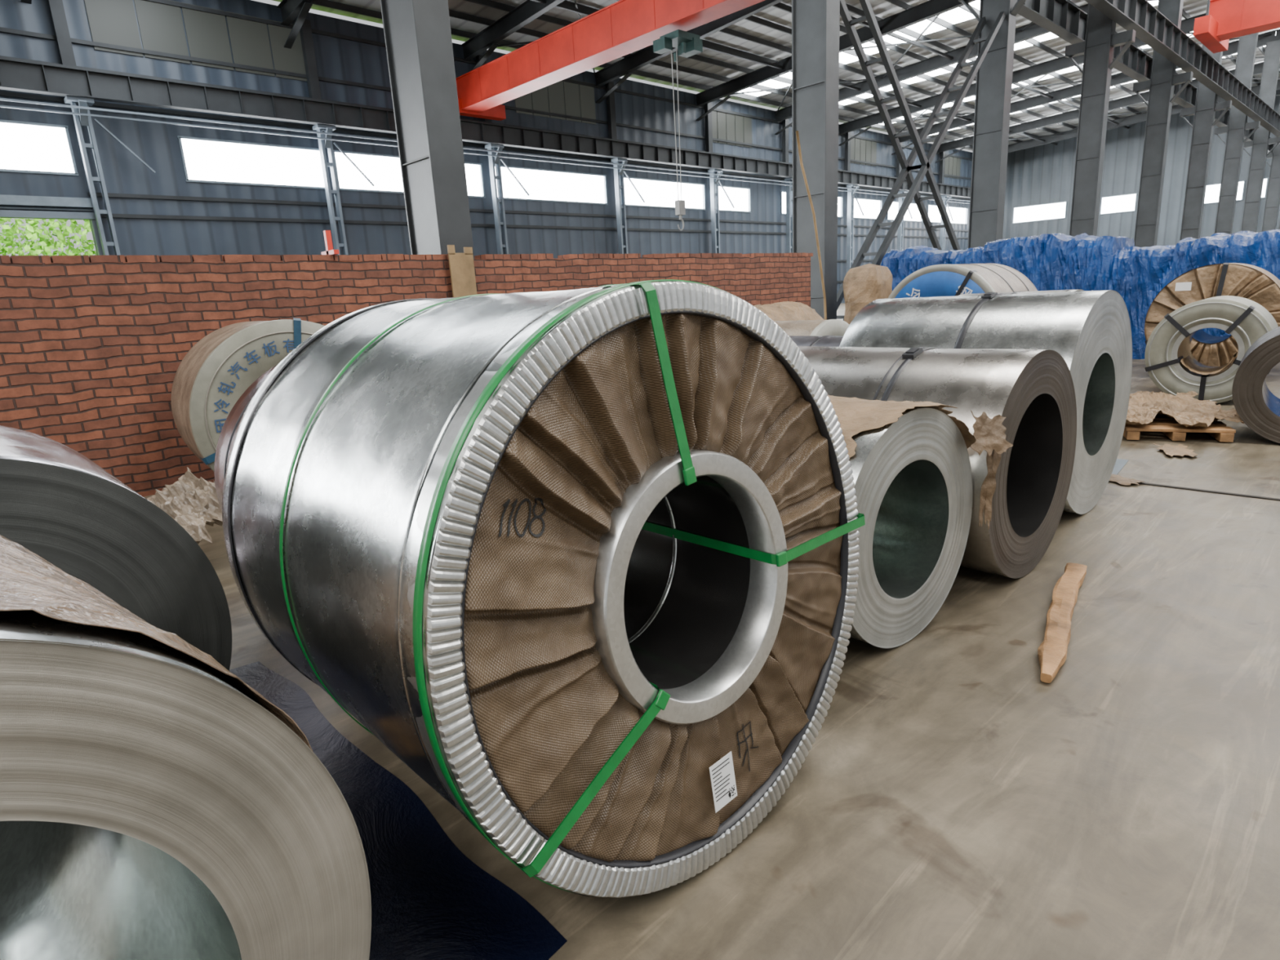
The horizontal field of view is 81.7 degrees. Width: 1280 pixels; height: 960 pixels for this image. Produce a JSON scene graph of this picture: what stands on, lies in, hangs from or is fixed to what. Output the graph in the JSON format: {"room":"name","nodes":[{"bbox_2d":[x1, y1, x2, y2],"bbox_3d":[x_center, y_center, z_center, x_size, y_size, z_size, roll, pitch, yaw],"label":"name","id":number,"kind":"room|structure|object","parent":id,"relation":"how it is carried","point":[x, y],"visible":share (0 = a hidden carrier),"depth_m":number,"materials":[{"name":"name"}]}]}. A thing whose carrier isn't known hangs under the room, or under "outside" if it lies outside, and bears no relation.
{"room":"steel coil warehouse","nodes":[
{"label":"steel coil warehouse","id":0,"kind":"room"},
{"bbox_2d":[0,253,813,496],"bbox_3d":[-1.402,-1.664,8.805,11.994,1.956,0.250,-16,19,-42],"label":"brick wall","id":1,"kind":"structure","parent":0,"point":[93,348],"depth_m":6.22,"materials":[{"name":"red brick"}]},
{"bbox_2d":[320,230,339,254],"bbox_3d":[-2.987,-2.274,7.098,0.050,0.225,0.300,-16,19,-42],"label":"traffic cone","id":2,"kind":"object","parent":1,"relation":"on","point":[327,236],"visible":0.82,"depth_m":7.07,"materials":[{"name":"plastic"}]},
{"bbox_2d":[0,0,972,302],"bbox_3d":[-2.853,-14.422,38.427,101.000,12.500,0.200,-16,19,-42],"label":"wall","id":3,"kind":"structure","parent":0,"point":[157,144],"depth_m":29.45,"materials":[{"name":"grey metal"}]},
{"bbox_2d":[0,119,78,175],"bbox_3d":[-21.351,-9.730,21.053,8.500,1.490,0.190,-16,19,-42],"label":"window","id":4,"kind":"structure","parent":3,"relation":"in","point":[25,147],"depth_m":23.29,"materials":[{"name":"white glass"}]},
{"bbox_2d":[0,194,103,255],"bbox_3d":[-20.742,-5.702,22.104,8.310,5.440,0.350,-16,19,-42],"label":"window frame","id":5,"kind":"structure","parent":3,"relation":"in","point":[42,202],"depth_m":23.42,"materials":[{"name":"paint"}]},
{"bbox_2d":[177,135,324,189],"bbox_3d":[-14.285,-11.762,27.608,5.000,1.490,0.190,-16,19,-42],"label":"window","id":6,"kind":"structure","parent":3,"relation":"in","point":[205,160],"depth_m":27.49,"materials":[{"name":"white glass"}]},
{"bbox_2d":[333,150,404,193],"bbox_3d":[-11.057,-12.691,30.602,3.200,1.490,0.190,-16,19,-42],"label":"window","id":7,"kind":"structure","parent":3,"relation":"in","point":[384,171],"depth_m":30.55,"materials":[{"name":"white glass"}]},
{"bbox_2d":[464,161,485,198],"bbox_3d":[-8.439,-13.444,33.031,3.300,1.490,0.190,-16,19,-42],"label":"window","id":8,"kind":"structure","parent":3,"relation":"in","point":[473,171],"depth_m":33.90,"materials":[{"name":"white glass"}]},
{"bbox_2d":[0,0,972,282],"bbox_3d":[-2.767,-14.860,38.199,101.000,10.370,0.100,-16,19,-42],"label":"trim","id":9,"kind":"structure","parent":3,"relation":"attached to","point":[6,30],"depth_m":29.49,"materials":[{"name":"metal"}]},
{"bbox_2d":[84,0,960,178],"bbox_3d":[5.625,-21.492,45.205,64.850,1.900,0.040,-16,19,-42],"label":"wall panel","id":10,"kind":"object","parent":3,"relation":"attached to","point":[161,26],"depth_m":26.54,"materials":[{"name":"grey"}]},
{"bbox_2d":[494,164,608,204],"bbox_3d":[-4.350,-14.619,36.824,7.100,1.490,0.190,-16,19,-42],"label":"window","id":11,"kind":"structure","parent":3,"relation":"in","point":[541,184],"depth_m":36.93,"materials":[{"name":"white glass"}]},
{"bbox_2d":[623,176,706,210],"bbox_3d":[1.282,-16.239,42.048,7.200,1.490,0.190,-16,19,-42],"label":"window","id":12,"kind":"structure","parent":3,"relation":"in","point":[660,193],"depth_m":42.12,"materials":[{"name":"white glass"}]},
{"bbox_2d":[710,185,751,213],"bbox_3d":[5.622,-17.487,46.074,3.900,1.490,0.190,-16,19,-42],"label":"window","id":13,"kind":"structure","parent":3,"relation":"in","point":[739,197],"depth_m":46.46,"materials":[{"name":"white glass"}]},
{"bbox_2d":[780,191,843,217],"bbox_3d":[12.150,-19.364,52.130,7.700,1.490,0.190,-16,19,-42],"label":"window","id":14,"kind":"structure","parent":3,"relation":"in","point":[783,193],"depth_m":50.08,"materials":[{"name":"white glass"}]},
{"bbox_2d":[853,197,882,219],"bbox_3d":[17.459,-20.890,57.054,4.500,1.490,0.190,-16,19,-42],"label":"window","id":15,"kind":"structure","parent":3,"relation":"in","point":[870,208],"depth_m":57.26,"materials":[{"name":"white glass"}]},
{"bbox_2d":[886,200,922,222],"bbox_3d":[21.906,-22.169,61.180,6.100,1.490,0.190,-16,19,-42],"label":"window","id":16,"kind":"structure","parent":3,"relation":"in","point":[892,212],"depth_m":61.71,"materials":[{"name":"white glass"}]},
{"bbox_2d":[927,204,968,224],"bbox_3d":[27.645,-23.820,66.503,8.100,1.490,0.190,-16,19,-42],"label":"window","id":17,"kind":"structure","parent":3,"relation":"in","point":[958,214],"depth_m":67.25,"materials":[{"name":"white glass"}]},
{"bbox_2d":[20,0,1279,162],"bbox_3d":[14.409,-17.400,20.699,92.680,2.816,48.041,-16,19,-42],"label":"roof","id":18,"kind":"structure","parent":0,"point":[529,11],"depth_m":40.26,"materials":[{"name":"metal"}]},
{"bbox_2d":[310,0,1279,148],"bbox_3d":[13.022,-17.977,20.212,101.000,1.776,45.070,-16,19,-42],"label":"roof purlins","id":19,"kind":"structure","parent":18,"relation":"attached to","point":[569,6],"depth_m":38.57,"materials":[{"name":"metal"}]},
{"bbox_2d":[142,302,1279,959],"bbox_3d":[14.612,-5.403,24.649,104.000,0.200,50.000,-16,19,-42],"label":"floor","id":20,"kind":"structure","parent":0,"point":[948,801],"depth_m":2.16,"materials":[{"name":"concrete"}]},
{"bbox_2d":[146,466,222,544],"bbox_3d":[-2.922,0.263,4.532,0.744,0.535,1.494,-15,18,-40],"label":"heap","id":21,"kind":"object","parent":20,"relation":"on","point":[192,501],"visible":0.41,"depth_m":4.46,"materials":[{"name":"beige paper"}]},
{"bbox_2d":[213,364,278,511],"bbox_3d":[-1.202,0.010,3.519,1.248,1.248,1.002,-15,18,-40],"label":"coil","id":22,"kind":"object","parent":20,"relation":"on","point":[228,433],"visible":0.02,"depth_m":3.40,"materials":[{"name":"silver metal"}]},
{"bbox_2d":[170,317,324,471],"bbox_3d":[-2.887,-0.579,5.948,1.390,1.399,1.123,-14,17,-36],"label":"coil","id":23,"kind":"object","parent":20,"relation":"on","point":[218,369],"visible":0.32,"depth_m":5.26,"materials":[{"name":"paper"}]},
{"bbox_2d":[229,661,567,959],"bbox_3d":[-1.402,1.058,1.939,1.494,0.002,2.185,-16,19,-42],"label":"plastic sheet","id":24,"kind":"object","parent":20,"relation":"on","point":[430,901],"visible":0.25,"depth_m":1.90,"materials":[{"name":"blue plastic"}]},
{"bbox_2d":[0,425,231,671],"bbox_3d":[-2.024,0.432,2.241,1.131,1.131,1.102,-16,19,-42],"label":"coil","id":25,"kind":"object","parent":24,"relation":"on","point":[56,503],"visible":0.38,"depth_m":2.02,"materials":[{"name":"silver metal"}]},
{"bbox_2d":[0,534,371,959],"bbox_3d":[-1.228,0.654,1.073,1.152,1.179,1.192,8,18,38],"label":"coil","id":26,"kind":"object","parent":24,"relation":"on","point":[155,804],"visible":1,"depth_m":1.00,"materials":[{"name":"metal"}]},
{"bbox_2d":[379,0,474,258],"bbox_3d":[-2.541,-7.134,7.441,0.700,13.338,1.800,-16,19,-42],"label":"steel column","id":27,"kind":"structure","parent":20,"relation":"on","point":[417,33],"depth_m":8.07,"materials":[{"name":"metal"}]},
{"bbox_2d":[447,244,477,297],"bbox_3d":[-1.865,-1.512,8.124,0.020,2.040,0.300,10,19,42],"label":"plywood board","id":28,"kind":"object","parent":20,"relation":"on","point":[461,265],"visible":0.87,"depth_m":7.93,"materials":[{"name":"beige wood"}]},
{"bbox_2d":[0,0,970,272],"bbox_3d":[-2.498,-14.073,37.778,100.500,12.100,1.056,-16,19,-42],"label":"framing","id":29,"kind":"object","parent":20,"relation":"on","point":[80,86],"visible":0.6,"depth_m":28.94,"materials":[{"name":"metal"}]},
{"bbox_2d":[222,279,865,897],"bbox_3d":[-0.287,0.170,2.253,1.455,1.452,1.428,-16,19,-41],"label":"coil","id":30,"kind":"object","parent":20,"relation":"on","point":[584,562],"visible":1,"depth_m":1.67,"materials":[{"name":"metal"}]},
{"bbox_2d":[752,301,824,320],"bbox_3d":[1.565,-1.622,9.434,1.336,1.248,1.301,-16,19,-42],"label":"coil","id":31,"kind":"object","parent":20,"relation":"on","point":[785,310],"visible":0.09,"depth_m":9.20,"materials":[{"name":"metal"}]},
{"bbox_2d":[773,319,848,336],"bbox_3d":[1.606,-1.107,7.694,1.090,1.090,0.960,-16,19,-42],"label":"coil","id":32,"kind":"object","parent":20,"relation":"on","point":[830,326],"visible":0.04,"depth_m":7.24,"materials":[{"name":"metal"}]},
{"bbox_2d":[795,130,826,319],"bbox_3d":[3.030,-3.930,12.867,0.849,3.905,0.099,-13,17,-35],"label":"bamboo pole","id":33,"kind":"object","parent":20,"relation":"on","point":[797,131],"visible":0.77,"depth_m":12.70,"materials":[{"name":"brown wood"}]},
{"bbox_2d":[791,0,839,319],"bbox_3d":[2.983,-8.722,12.564,0.700,13.338,1.800,-16,19,-42],"label":"steel column","id":34,"kind":"structure","parent":20,"relation":"on","point":[815,23],"depth_m":13.07,"materials":[{"name":"metal"}]},
{"bbox_2d":[788,335,843,346],"bbox_3d":[1.572,-0.727,6.345,1.008,1.008,0.882,-16,19,-42],"label":"coil","id":35,"kind":"object","parent":20,"relation":"on","point":[800,340],"visible":0.04,"depth_m":6.10,"materials":[{"name":"silver metal"}]},
{"bbox_2d":[843,263,893,324],"bbox_3d":[4.093,-2.981,13.293,0.747,1.740,0.752,-16,19,-42],"label":"bundle","id":36,"kind":"object","parent":20,"relation":"on","point":[863,285],"visible":0.38,"depth_m":12.93,"materials":[{"name":"beige paper"}]},
{"bbox_2d":[827,395,975,648],"bbox_3d":[0.717,0.103,3.283,0.949,0.968,1.225,-14,18,-38],"label":"coil","id":37,"kind":"object","parent":20,"relation":"on","point":[909,460],"visible":0.47,"depth_m":2.97,"materials":[{"name":"silver metal"}]},
{"bbox_2d":[797,346,1076,578],"bbox_3d":[1.401,-0.165,3.957,1.084,1.094,1.352,-16,19,-41],"label":"coil","id":38,"kind":"object","parent":20,"relation":"on","point":[1034,391],"visible":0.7,"depth_m":3.53,"materials":[{"name":"silver metal"}]},
{"bbox_2d":[978,448,1000,529],"bbox_3d":[1.438,0.007,3.043,0.087,0.408,0.023,-8,15,-17],"label":"kraft paper","id":39,"kind":"object","parent":38,"relation":"attached to","point":[988,487],"visible":0.84,"depth_m":3.05,"materials":[{"name":"brown paper"}]},
{"bbox_2d":[970,409,1013,456],"bbox_3d":[1.393,-0.191,2.958,0.192,0.181,0.076,-6,14,-11],"label":"kraft paper","id":40,"kind":"object","parent":38,"relation":"attached to","point":[988,433],"visible":1,"depth_m":2.96,"materials":[{"name":"beige paper"}]},
{"bbox_2d":[888,262,1037,298],"bbox_3d":[4.247,-2.038,9.799,1.423,1.590,1.590,-16,19,-42],"label":"coil","id":41,"kind":"object","parent":20,"relation":"on","point":[937,280],"visible":0.2,"depth_m":9.21,"materials":[{"name":"plastic"}]},
{"bbox_2d":[839,289,1132,514],"bbox_3d":[2.202,-0.544,4.821,1.308,1.322,1.401,-16,19,-42],"label":"coil","id":42,"kind":"object","parent":20,"relation":"on","point":[1091,330],"visible":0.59,"depth_m":4.40,"materials":[{"name":"silver metal"}]},
{"bbox_2d":[958,0,1026,248],"bbox_3d":[8.507,-10.311,17.688,0.700,13.338,1.800,-16,19,-42],"label":"steel column","id":43,"kind":"structure","parent":20,"relation":"on","point":[993,86],"depth_m":17.96,"materials":[{"name":"metal"}]},
{"bbox_2d":[836,0,1005,320],"bbox_3d":[5.748,-9.453,15.142,7.284,12.892,0.540,-16,19,-42],"label":"cross bracing","id":44,"kind":"object","parent":43,"relation":"attached to","point":[917,149],"visible":0.76,"depth_m":15.53,"materials":[{"name":"paint"}]},
{"bbox_2d":[957,288,1083,296],"bbox_3d":[3.474,-1.102,6.883,1.268,1.268,1.002,-16,19,-42],"label":"coil","id":45,"kind":"object","parent":20,"relation":"on","point":[1077,290],"visible":0.02,"depth_m":6.59,"materials":[{"name":"silver metal"}]},
{"bbox_2d":[1037,562,1087,683],"bbox_3d":[1.768,0.560,3.105,0.106,0.054,1.183,6,17,34],"label":"timber offcut","id":46,"kind":"object","parent":20,"relation":"on","point":[1052,651],"visible":1,"depth_m":2.98,"materials":[{"name":"brown wood"}]},
{"bbox_2d":[880,229,1279,359],"bbox_3d":[9.629,-2.831,10.760,1.681,2.075,12.602,-16,19,-42],"label":"tarp","id":47,"kind":"object","parent":20,"relation":"on","point":[1052,261],"visible":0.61,"depth_m":11.84,"materials":[{"name":"blue plastic"}]},
{"bbox_2d":[1064,3,1135,236],"bbox_3d":[14.030,-11.899,22.812,0.700,13.338,1.800,-16,19,-42],"label":"steel column","id":48,"kind":"structure","parent":20,"relation":"on","point":[1101,38],"depth_m":22.84,"materials":[{"name":"metal"}]},
{"bbox_2d":[1108,458,1128,481],"bbox_3d":[3.271,-0.103,5.534,0.550,0.003,0.750,9,18,40],"label":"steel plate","id":49,"kind":"object","parent":20,"relation":"on","point":[1120,463],"visible":0.12,"depth_m":5.48,"materials":[{"name":"grey metal"}]},
{"bbox_2d":[1109,474,1146,485],"bbox_3d":[3.298,-0.005,5.084,0.172,0.018,0.318,-7,15,-16],"label":"paper scrap","id":50,"kind":"object","parent":20,"relation":"on","point":[1119,479],"visible":0.73,"depth_m":5.05,"materials":[{"name":"beige paper"}]},
{"bbox_2d":[1133,0,1192,247],"bbox_3d":[19.554,-13.487,27.936,0.700,13.338,1.800,-16,19,-42],"label":"steel column","id":51,"kind":"structure","parent":20,"relation":"on","point":[1163,77],"depth_m":27.93,"materials":[{"name":"metal"}]},
{"bbox_2d":[1152,443,1197,457],"bbox_3d":[4.192,-0.230,5.778,0.238,0.016,0.480,3,15,23],"label":"paper scrap","id":52,"kind":"object","parent":20,"relation":"on","point":[1180,450],"visible":1,"depth_m":5.77,"materials":[{"name":"beige paper"}]},
{"bbox_2d":[1123,412,1235,442],"bbox_3d":[4.809,-0.582,6.883,0.750,0.098,1.750,3,15,24],"label":"wooden pallet","id":53,"kind":"object","parent":20,"relation":"on","point":[1170,427],"visible":0.26,"depth_m":6.19,"materials":[{"name":"brown wood"}]},
{"bbox_2d":[1125,391,1244,426],"bbox_3d":[4.769,-0.688,6.848,1.055,0.123,2.054,3,15,22],"label":"kraft paper","id":54,"kind":"object","parent":53,"relation":"on","point":[1187,411],"visible":0.72,"depth_m":6.56,"materials":[{"name":"beige paper"}]},
{"bbox_2d":[1179,0,1231,240],"bbox_3d":[25.078,-15.076,33.060,0.700,13.338,1.800,-16,19,-42],"label":"steel column","id":55,"kind":"structure","parent":20,"relation":"on","point":[1205,108],"depth_m":33.07,"materials":[{"name":"metal"}]},
{"bbox_2d":[1137,482,1279,501],"bbox_3d":[6.293,0.596,2.057,0.030,0.008,12.000,-16,19,-42],"label":"joint","id":56,"kind":"object","parent":20,"relation":"on","point":[1143,483],"depth_m":4.73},
{"bbox_2d":[1144,295,1278,403],"bbox_3d":[6.133,-1.402,7.930,1.070,1.082,1.066,9,19,41],"label":"coil","id":57,"kind":"object","parent":20,"relation":"on","point":[1171,364],"visible":0.81,"depth_m":7.66,"materials":[{"name":"silver metal"}]},
{"bbox_2d":[1144,262,1279,366],"bbox_3d":[7.379,-2.045,9.460,1.400,1.406,1.177,9,19,41],"label":"coil","id":58,"kind":"object","parent":20,"relation":"on","point":[1256,284],"visible":0.38,"depth_m":9.07,"materials":[{"name":"paper"}]},
{"bbox_2d":[1213,32,1260,234],"bbox_3d":[30.602,-16.664,38.184,0.700,13.338,1.800,-16,19,-42],"label":"steel column","id":59,"kind":"structure","parent":20,"relation":"on","point":[1236,129],"depth_m":37.93,"materials":[{"name":"metal"}]},
{"bbox_2d":[1231,326,1279,443],"bbox_3d":[5.413,-0.811,6.005,0.912,0.912,1.002,9,18,39],"label":"coil","id":60,"kind":"object","parent":20,"relation":"on","point":[1253,401],"visible":1,"depth_m":5.85,"materials":[{"name":"grey metal"}]},
{"bbox_2d":[1240,40,1279,232],"bbox_3d":[36.126,-18.252,43.308,0.700,13.338,1.800,-16,19,-42],"label":"steel column","id":61,"kind":"structure","parent":20,"relation":"on","point":[1260,142],"depth_m":42.93,"materials":[{"name":"metal"}]},
{"bbox_2d":[1261,103,1279,231],"bbox_3d":[41.649,-19.841,48.432,0.700,13.338,1.800,-16,19,-42],"label":"steel column","id":62,"kind":"structure","parent":20,"relation":"on","point":[1272,202],"depth_m":48.57,"materials":[{"name":"metal"}]},
{"bbox_2d":[271,0,1279,150],"bbox_3d":[13.395,-18.062,19.784,101.000,1.562,48.300,-16,19,-42],"label":"ceiling","id":63,"kind":"structure","parent":0,"point":[882,9],"depth_m":38.97,"materials":[{"name":"metal"}]},
{"bbox_2d":[737,0,1266,135],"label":"window","id":64,"kind":"structure","parent":63,"relation":"attached to","point":[958,15],"depth_m":40.26,"materials":[{"name":"white glass"}]},
{"bbox_2d":[1002,90,1279,245],"bbox_3d":[50.118,-22.757,54.778,0.200,15.000,48.000,-16,19,-42],"label":"wall","id":65,"kind":"structure","parent":0,"point":[1043,174],"depth_m":63.29,"materials":[{"name":"grey metal"}]},
{"bbox_2d":[1012,200,1066,223],"bbox_3d":[36.878,-24.685,68.356,0.190,1.470,4.600,-16,19,-42],"label":"window","id":66,"kind":"structure","parent":65,"relation":"in","point":[1054,211],"depth_m":68.36,"materials":[{"name":"white glass"}]},
{"bbox_2d":[1099,192,1137,214],"bbox_3d":[41.288,-23.812,63.872,0.190,1.470,2.700,-16,19,-42],"label":"window","id":67,"kind":"structure","parent":65,"relation":"in","point":[1123,202],"depth_m":63.91,"materials":[{"name":"white glass"}]},
{"bbox_2d":[1204,182,1220,204],"bbox_3d":[45.873,-22.904,59.212,0.190,1.470,1.300,-16,19,-42],"label":"window","id":68,"kind":"structure","parent":65,"relation":"in","point":[1212,191],"depth_m":59.29,"materials":[{"name":"white glass"}]},
{"bbox_2d":[1236,180,1245,200],"bbox_3d":[46.915,-22.698,58.153,0.190,1.470,0.900,-16,19,-42],"label":"window","id":69,"kind":"structure","parent":65,"relation":"in","point":[1241,184],"depth_m":58.02,"materials":[{"name":"white glass"}]},
{"bbox_2d":[1261,177,1268,198],"bbox_3d":[47.852,-22.512,57.199,0.190,1.470,1.000,-16,19,-42],"label":"window","id":70,"kind":"structure","parent":65,"relation":"in","point":[1265,180],"depth_m":56.98,"materials":[{"name":"white glass"}]},
{"bbox_2d":[1017,0,1273,152],"bbox_3d":[12.354,-13.763,21.863,100.500,0.870,0.350,-16,19,-42],"label":"runway","id":71,"kind":"object","parent":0,"point":[1063,19],"visible":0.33,"depth_m":23.15,"materials":[{"name":"metal"}]},
{"bbox_2d":[455,0,764,231],"bbox_3d":[-0.095,-12.069,25.064,3.600,7.253,21.100,-16,19,-42],"label":"crane","id":72,"kind":"object","parent":71,"relation":"on","point":[622,28],"visible":0.89,"depth_m":25.26,"materials":[{"name":"red paint"}]},
{"bbox_2d":[1084,0,1279,137],"bbox_3d":[13.396,-13.557,20.803,100.500,0.870,0.350,-16,19,-42],"label":"runway","id":73,"kind":"object","parent":71,"relation":"on","point":[1153,28],"visible":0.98,"depth_m":26.06,"materials":[{"name":"metal"}]},
{"bbox_2d":[1192,0,1279,53],"bbox_3d":[28.713,-15.356,19.587,3.600,1.355,22.250,-16,19,-42],"label":"crane","id":74,"kind":"object","parent":73,"relation":"on","point":[1226,20],"visible":1,"depth_m":26.45,"materials":[{"name":"red paint"}]},
{"label":"outside","id":75,"kind":"structure","parent":0,"visible":0},
{"label":"ground","id":76,"kind":"structure","parent":75,"visible":0},
{"bbox_2d":[0,217,97,256],"bbox_3d":[-25.314,-7.287,25.939,6.161,7.333,18.836,10,19,43],"label":"foliage","id":77,"kind":"object","parent":76,"relation":"on","point":[32,231],"visible":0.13,"depth_m":27.95,"materials":[{"name":"green plant"}]}
]}

